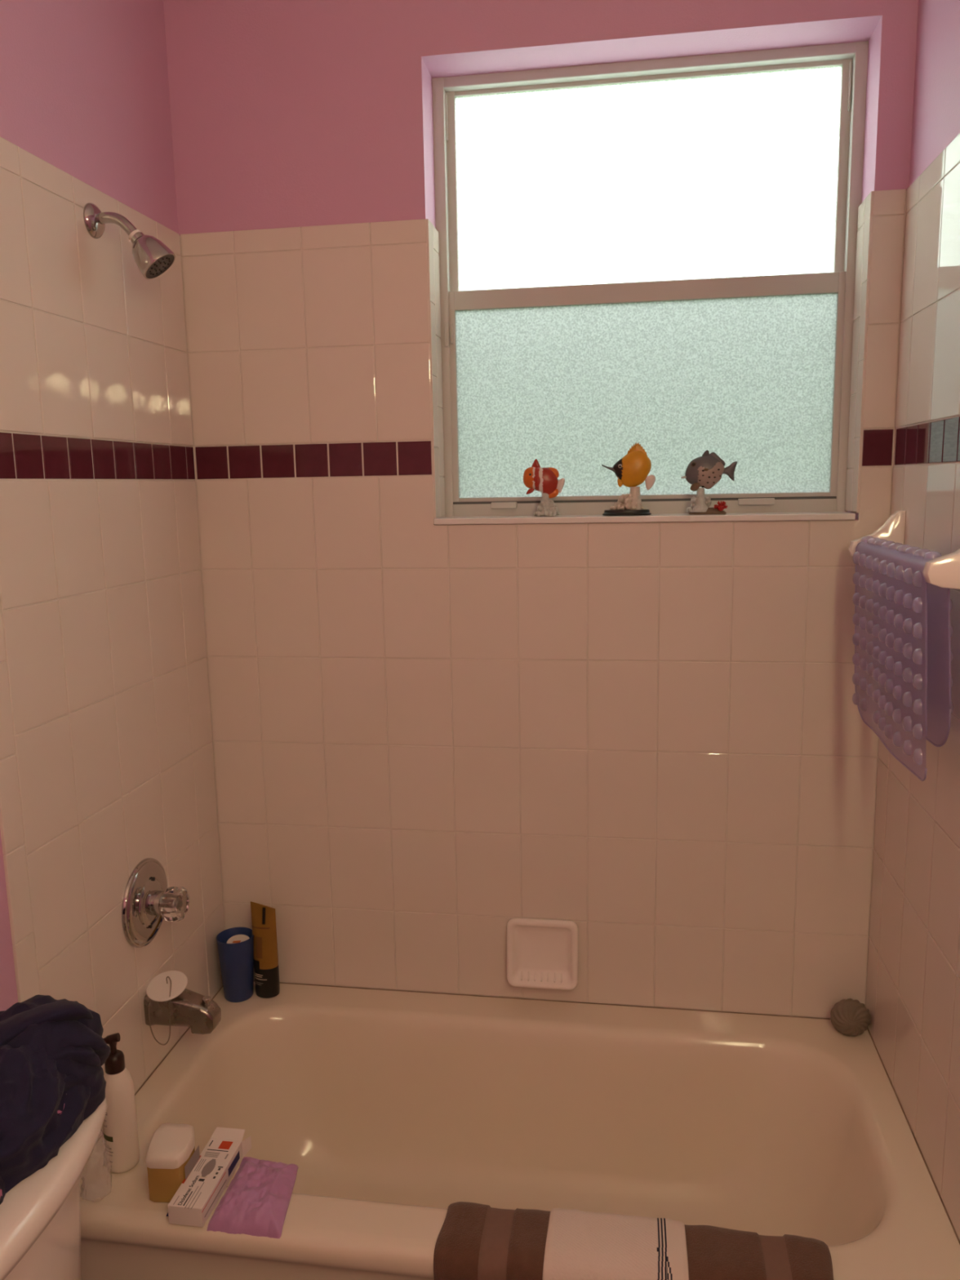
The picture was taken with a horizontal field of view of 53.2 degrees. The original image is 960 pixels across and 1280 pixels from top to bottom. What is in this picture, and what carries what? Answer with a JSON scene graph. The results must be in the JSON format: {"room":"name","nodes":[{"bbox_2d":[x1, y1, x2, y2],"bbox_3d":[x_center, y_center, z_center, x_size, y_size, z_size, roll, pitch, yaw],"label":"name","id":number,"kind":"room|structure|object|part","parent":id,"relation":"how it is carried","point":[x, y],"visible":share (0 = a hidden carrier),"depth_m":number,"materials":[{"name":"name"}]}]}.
{"room":"bathroom","nodes":[
{"label":"bathroom","id":0,"kind":"room"},
{"bbox_2d":[0,0,224,1140],"bbox_3d":[-0.973,0.132,0.600,0.153,2.743,3.683,0,9,9],"label":"wall","id":1,"kind":"structure","parent":0,"point":[107,756],"depth_m":1.77,"materials":[{"name":"tile"}]},
{"bbox_2d":[83,202,175,279],"bbox_3d":[-0.633,-0.730,1.750,0.150,0.136,0.071,0,9,9],"label":"shower fixture","id":2,"kind":"object","parent":1,"relation":"attached to","point":[151,255],"visible":1,"depth_m":1.73,"materials":[{"name":"silver metal"}]},
{"bbox_3d":[-0.661,-0.755,1.745,0.082,0.050,0.019,0,9,9],"label":"arm","id":3,"kind":"part","parent":2,"relation":"part of","materials":[{"name":"silver metal"}]},
{"bbox_2d":[121,857,189,947],"bbox_3d":[-0.642,0.536,1.949,0.088,0.178,0.178,0,9,9],"label":"shower valve","id":4,"kind":"object","parent":1,"relation":"attached to","point":[148,900],"visible":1,"depth_m":1.92,"materials":[{"name":"silver metal"}]},
{"bbox_3d":[-0.622,0.536,1.946,0.046,0.073,0.073,0,9,9],"label":"knob","id":5,"kind":"part","parent":4,"relation":"part of","materials":[{"name":"clear glass"}]},
{"bbox_2d":[143,988,221,1034],"bbox_3d":[-0.611,0.765,1.982,0.143,0.085,0.067,0,9,9],"label":"tub spout","id":6,"kind":"object","parent":1,"relation":"attached to","point":[197,1011],"visible":0.91,"depth_m":1.96,"materials":[{"name":"silver metal"}]},
{"bbox_2d":[146,970,187,1045],"bbox_3d":[-0.645,0.756,1.980,0.082,0.131,0.081,0,9,9],"label":"stopper","id":7,"kind":"object","parent":6,"relation":"on","point":[166,985],"visible":1,"depth_m":1.97,"materials":[{"name":"white plastic"}]},
{"bbox_3d":[-0.648,0.766,1.961,0.048,0.118,0.038,0,9,9],"label":"bead chain","id":8,"kind":"part","parent":7,"relation":"part of","materials":[{"name":"silver metal"}]},
{"bbox_3d":[-0.563,0.743,1.971,0.017,0.016,0.017,0,9,9],"label":"diverter knob","id":9,"kind":"part","parent":6,"relation":"part of","materials":[{"name":"silver metal"}]},
{"bbox_2d":[163,0,918,1018],"bbox_3d":[0.113,-0.146,2.179,1.510,2.743,0.179,0,9,9],"label":"wall","id":10,"kind":"structure","parent":0,"point":[651,739],"depth_m":2.10,"materials":[{"name":"tile"}]},
{"bbox_2d":[95,980,959,1244],"bbox_3d":[0.060,0.907,1.887,1.501,0.002,0.753,0,9,9],"label":"trim","id":11,"kind":"structure","parent":10,"relation":"attached to","point":[99,1139],"depth_m":2.16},
{"bbox_2d":[506,917,578,990],"bbox_3d":[0.143,0.723,2.208,0.165,0.156,0.042,0,9,9],"label":"soap dish","id":12,"kind":"object","parent":10,"relation":"attached to","point":[542,953],"visible":1,"depth_m":2.22,"materials":[{"name":"white ceramic"}]},
{"bbox_2d":[431,40,868,524],"bbox_3d":[0.342,-0.734,2.037,0.900,0.954,0.175,0,9,9],"label":"window","id":13,"kind":"structure","parent":10,"relation":"in","point":[659,255],"depth_m":2.08,"materials":[{"name":"glass"}]},
{"bbox_2d":[523,458,564,516],"bbox_3d":[0.141,-0.335,2.110,0.092,0.127,0.044,1,10,13],"label":"figurine","id":14,"kind":"object","parent":13,"relation":"on","point":[544,480],"visible":1,"depth_m":2.10,"materials":[{"name":"red ceramic"}]},
{"bbox_2d":[601,442,655,515],"bbox_3d":[0.322,-0.350,2.079,0.116,0.157,0.061,0,9,9],"label":"figurine","id":15,"kind":"object","parent":13,"relation":"on","point":[633,469],"visible":1,"depth_m":2.07,"materials":[{"name":"yellow"}]},
{"bbox_3d":[0.343,-0.266,2.089,0.880,0.013,0.124,0,9,9],"label":"sill","id":16,"kind":"part","parent":13,"relation":"part of","materials":[{"name":"stone"}]},
{"bbox_3d":[0.354,-0.532,2.119,0.824,0.427,0.003,0,9,9],"label":"pane","id":17,"kind":"part","parent":13,"relation":"part of","materials":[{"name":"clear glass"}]},
{"bbox_3d":[0.353,-0.546,2.117,0.856,0.466,0.018,0,9,9],"label":"sash","id":18,"kind":"part","parent":13,"relation":"part of","materials":[{"name":"glass"}]},
{"bbox_3d":[0.349,-0.978,2.067,0.813,0.424,0.003,0,9,9],"label":"pane","id":19,"kind":"part","parent":13,"relation":"part of","materials":[{"name":"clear glass"}]},
{"bbox_3d":[0.349,-0.976,2.066,0.851,0.447,0.016,0,9,9],"label":"sash","id":20,"kind":"part","parent":13,"relation":"part of","materials":[{"name":"glass"}]},
{"bbox_2d":[680,449,737,514],"bbox_3d":[0.490,-0.339,2.053,0.117,0.136,0.045,0,9,9],"label":"fish figurine","id":21,"kind":"object","parent":13,"relation":"on","point":[704,471],"visible":1,"depth_m":2.04,"materials":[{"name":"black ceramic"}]},
{"bbox_2d":[865,0,959,1240],"bbox_3d":[0.658,0.144,0.344,0.153,2.743,3.683,0,9,9],"label":"wall","id":22,"kind":"structure","parent":0,"point":[913,988],"depth_m":1.70,"materials":[{"name":"tile"}]},
{"bbox_2d":[848,510,959,589],"bbox_3d":[0.736,-0.161,1.629,0.098,0.103,0.522,0,9,9],"label":"towel bar","id":23,"kind":"object","parent":22,"relation":"attached to","point":[943,571],"visible":0.77,"depth_m":1.41,"materials":[{"name":"white ceramic"}]},
{"bbox_2d":[852,535,953,781],"bbox_3d":[0.720,0.010,1.657,0.069,0.357,0.454,0,9,9],"label":"bath mat","id":24,"kind":"object","parent":23,"relation":"hanging from","point":[903,662],"visible":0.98,"depth_m":1.56,"materials":[{"name":"plastic"}]},
{"bbox_3d":[-0.133,1.518,0.691,1.804,0.051,3.670,0,9,9],"label":"floor","id":25,"kind":"structure","parent":0,"visible":0},
{"bbox_2d":[0,1097,107,1279],"bbox_3d":[-0.449,1.050,1.204,0.693,0.718,0.529,0,9,9],"label":"sink","id":26,"kind":"object","parent":25,"relation":"on","point":[40,1216],"visible":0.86,"depth_m":1.24,"materials":[{"name":"beige ceramic"}]},
{"bbox_3d":[-0.680,0.892,1.214,0.231,0.323,0.472,0,9,9],"label":"tank","id":27,"kind":"part","parent":26,"relation":"part of","materials":[{"name":"beige ceramic"}]},
{"bbox_2d":[0,995,110,1204],"bbox_3d":[-0.673,0.605,1.245,0.247,0.154,0.427,0,9,9],"label":"towel","id":28,"kind":"object","parent":26,"relation":"on","point":[53,1052],"visible":1,"depth_m":1.28,"materials":[{"name":"blue fabric"}]},
{"bbox_2d":[80,982,959,1279],"bbox_3d":[0.061,1.096,1.905,1.496,0.380,0.773,0,9,9],"label":"bathtub","id":29,"kind":"object","parent":25,"relation":"on","point":[393,1109],"visible":0.81,"depth_m":2.08,"materials":[{"name":"ceramic"}]},
{"bbox_2d":[102,1032,139,1173],"bbox_3d":[-0.646,0.819,1.708,0.057,0.254,0.057,5,11,32],"label":"lotion bottle","id":30,"kind":"object","parent":29,"relation":"on","point":[120,1131],"visible":0.9,"depth_m":1.69,"materials":[{"name":"beige plastic"}]},
{"bbox_3d":[-0.659,0.706,1.688,0.047,0.024,0.015,-2,9,-5],"label":"pump spout","id":31,"kind":"part","parent":30,"relation":"part of","materials":[{"name":"black plastic"}]},
{"bbox_2d":[146,1123,199,1202],"bbox_3d":[-0.536,0.909,1.667,0.079,0.087,0.094,0,9,9],"label":"jar","id":32,"kind":"object","parent":29,"relation":"on","point":[171,1156],"visible":0.9,"depth_m":1.63,"materials":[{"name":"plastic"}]},
{"bbox_2d":[166,1127,251,1226],"bbox_3d":[-0.473,0.931,1.667,0.074,0.041,0.192,1,9,12],"label":"carton","id":33,"kind":"object","parent":29,"relation":"on","point":[197,1197],"visible":1,"depth_m":1.64,"materials":[{"name":"beige cardboard"}]},
{"bbox_2d":[201,1159,215,1177],"bbox_3d":[-0.471,0.917,1.663,0.019,0.001,0.044,0,9,9],"label":"picture","id":34,"kind":"object","parent":33,"relation":"on","point":[211,1165],"depth_m":1.66},
{"bbox_2d":[216,927,253,1002],"bbox_3d":[-0.578,0.775,2.281,0.087,0.154,0.087,0,9,9],"label":"plastic cup","id":35,"kind":"object","parent":29,"relation":"on","point":[236,960],"visible":1,"depth_m":2.25,"materials":[{"name":"blue plastic"}]},
{"bbox_2d":[226,934,249,943],"bbox_3d":[-0.573,0.770,2.293,0.058,0.123,0.072,0,9,9],"label":"jar","id":36,"kind":"object","parent":35,"relation":"in","point":[238,938],"visible":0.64,"depth_m":2.28,"materials":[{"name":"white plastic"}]},
{"bbox_2d":[206,1156,297,1238],"bbox_3d":[-0.375,0.946,1.640,0.128,0.038,0.158,0,9,9],"label":"washcloth","id":37,"kind":"object","parent":29,"relation":"on","point":[255,1202],"visible":1,"depth_m":1.61,"materials":[{"name":"fabric"}]},
{"bbox_2d":[250,901,279,998],"bbox_3d":[-0.512,0.734,2.280,0.056,0.233,0.052,7,12,39],"label":"tube","id":38,"kind":"object","parent":29,"relation":"on","point":[266,968],"visible":1,"depth_m":2.27,"materials":[{"name":"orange plastic"}]},
{"bbox_2d":[433,1201,833,1279],"bbox_3d":[0.242,1.112,1.549,0.616,0.332,0.159,0,9,9],"label":"towel","id":39,"kind":"object","parent":29,"relation":"on","point":[475,1241],"visible":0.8,"depth_m":1.50,"materials":[{"name":"brown fabric"}]},
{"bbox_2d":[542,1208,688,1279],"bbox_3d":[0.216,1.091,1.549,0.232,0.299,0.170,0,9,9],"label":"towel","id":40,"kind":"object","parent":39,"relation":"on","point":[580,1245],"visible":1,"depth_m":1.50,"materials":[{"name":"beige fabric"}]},
{"bbox_2d":[830,998,871,1036],"bbox_3d":[0.805,0.820,2.080,0.084,0.084,0.051,0,9,9],"label":"sponge","id":41,"kind":"object","parent":29,"relation":"on","point":[849,1017],"visible":1,"depth_m":2.06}
]}

